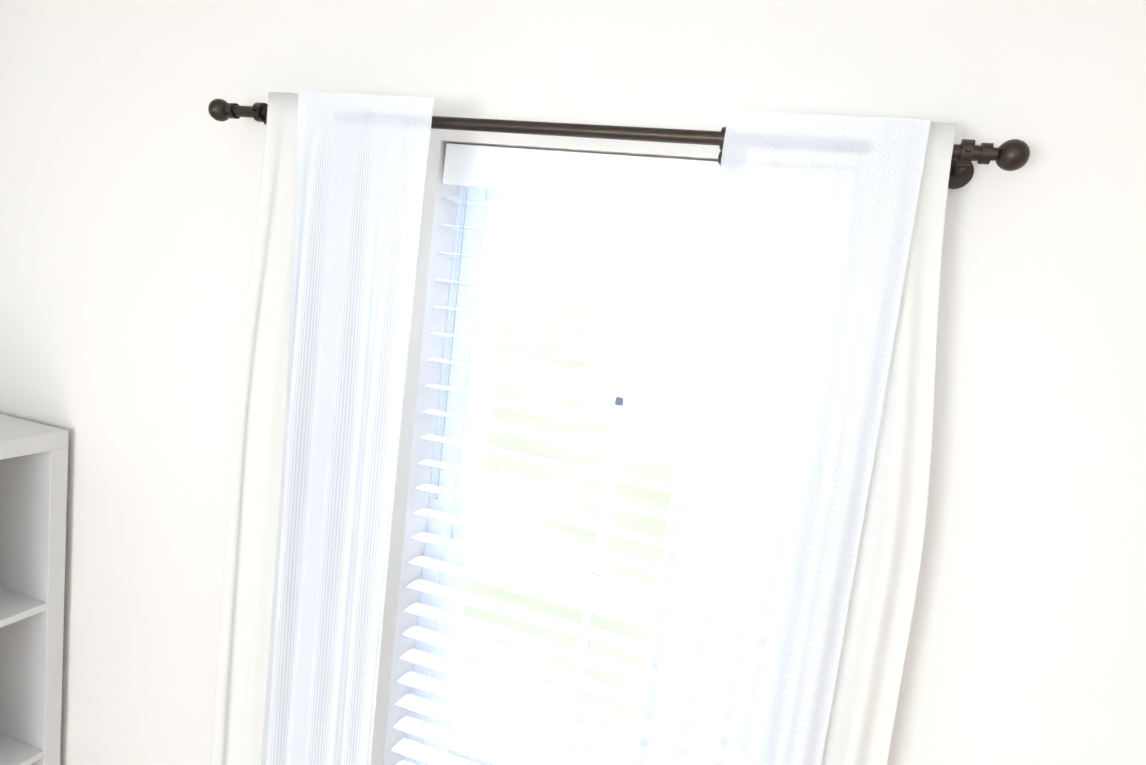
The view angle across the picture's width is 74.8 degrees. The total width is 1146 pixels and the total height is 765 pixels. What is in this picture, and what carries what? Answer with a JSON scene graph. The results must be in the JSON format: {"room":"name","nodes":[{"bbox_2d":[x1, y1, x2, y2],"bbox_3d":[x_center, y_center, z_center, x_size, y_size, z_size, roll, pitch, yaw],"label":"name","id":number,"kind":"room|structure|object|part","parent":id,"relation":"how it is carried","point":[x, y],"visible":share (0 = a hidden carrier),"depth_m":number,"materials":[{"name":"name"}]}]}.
{"room":"living room","nodes":[
{"label":"living room","id":0,"kind":"room"},
{"bbox_2d":[0,0,1145,764],"bbox_3d":[-0.098,0.507,1.401,2.960,2.440,0.160,10,9,18],"label":"wall","id":1,"kind":"structure","parent":0,"point":[130,174],"depth_m":1.19,"materials":[{"name":"paint"}]},
{"bbox_2d":[391,185,713,764],"bbox_3d":[0.031,0.358,1.344,0.674,1.470,0.145,10,9,18],"label":"window blind","id":2,"kind":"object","parent":1,"relation":"in","point":[416,703],"depth_m":1.35,"materials":[{"name":"plastic"}]},
{"bbox_3d":[-0.007,0.701,1.405,0.598,0.692,0.028,10,9,18],"label":"window sash","id":3,"kind":"part","parent":2,"relation":"part of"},
{"bbox_2d":[443,143,719,206],"bbox_3d":[0.099,-0.324,1.201,0.662,0.067,0.056,10,9,18],"label":"blind valance","id":4,"kind":"object","parent":2,"relation":"attached to","point":[663,180],"visible":0.52,"depth_m":1.20,"materials":[{"name":"paint"}]},
{"bbox_2d":[433,187,467,498],"bbox_3d":[-0.213,-0.060,1.299,0.008,0.545,0.008,10,9,18],"label":"blind wand","id":5,"kind":"object","parent":4,"relation":"hanging from","point":[452,343],"visible":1,"depth_m":1.30,"materials":[{"name":"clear plastic"}]},
{"bbox_3d":[0.084,0.033,1.338,0.598,0.742,0.028,10,9,18],"label":"window sash","id":6,"kind":"part","parent":2,"relation":"part of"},
{"bbox_3d":[0.084,0.033,1.338,0.514,0.658,0.004,10,9,18],"label":"glass","id":7,"kind":"part","parent":2,"relation":"part of","materials":[{"name":"white"}]},
{"bbox_2d":[208,92,1029,764],"bbox_3d":[-0.162,0.642,1.275,1.283,2.146,0.144,10,9,18],"label":"curtains","id":8,"kind":"object","parent":1,"relation":"attached to","point":[786,588],"visible":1,"depth_m":1.06,"materials":[{"name":"white fabric"}]},
{"bbox_3d":[-1.052,1.991,-0.675,3.280,0.120,4.970,10,9,18],"label":"floor","id":9,"kind":"structure","parent":0,"visible":0},
{"bbox_2d":[0,414,68,764],"bbox_3d":[-1.608,0.861,1.086,0.415,1.470,1.470,10,9,18],"label":"shelf","id":10,"kind":"object","parent":9,"relation":"on","point":[33,478],"visible":0.98,"depth_m":1.64,"materials":[{"name":"white laminate"}]},
{"label":"outside","id":11,"kind":"structure","parent":0,"visible":0},
{"bbox_2d":[451,276,699,764],"bbox_3d":[115.611,-7.000,184.645,500.000,0.200,410.140,10,9,18],"label":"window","id":12,"kind":"structure","parent":11,"point":[542,445],"depth_m":22.16,"materials":[{"name":"clear glass"}]}
]}

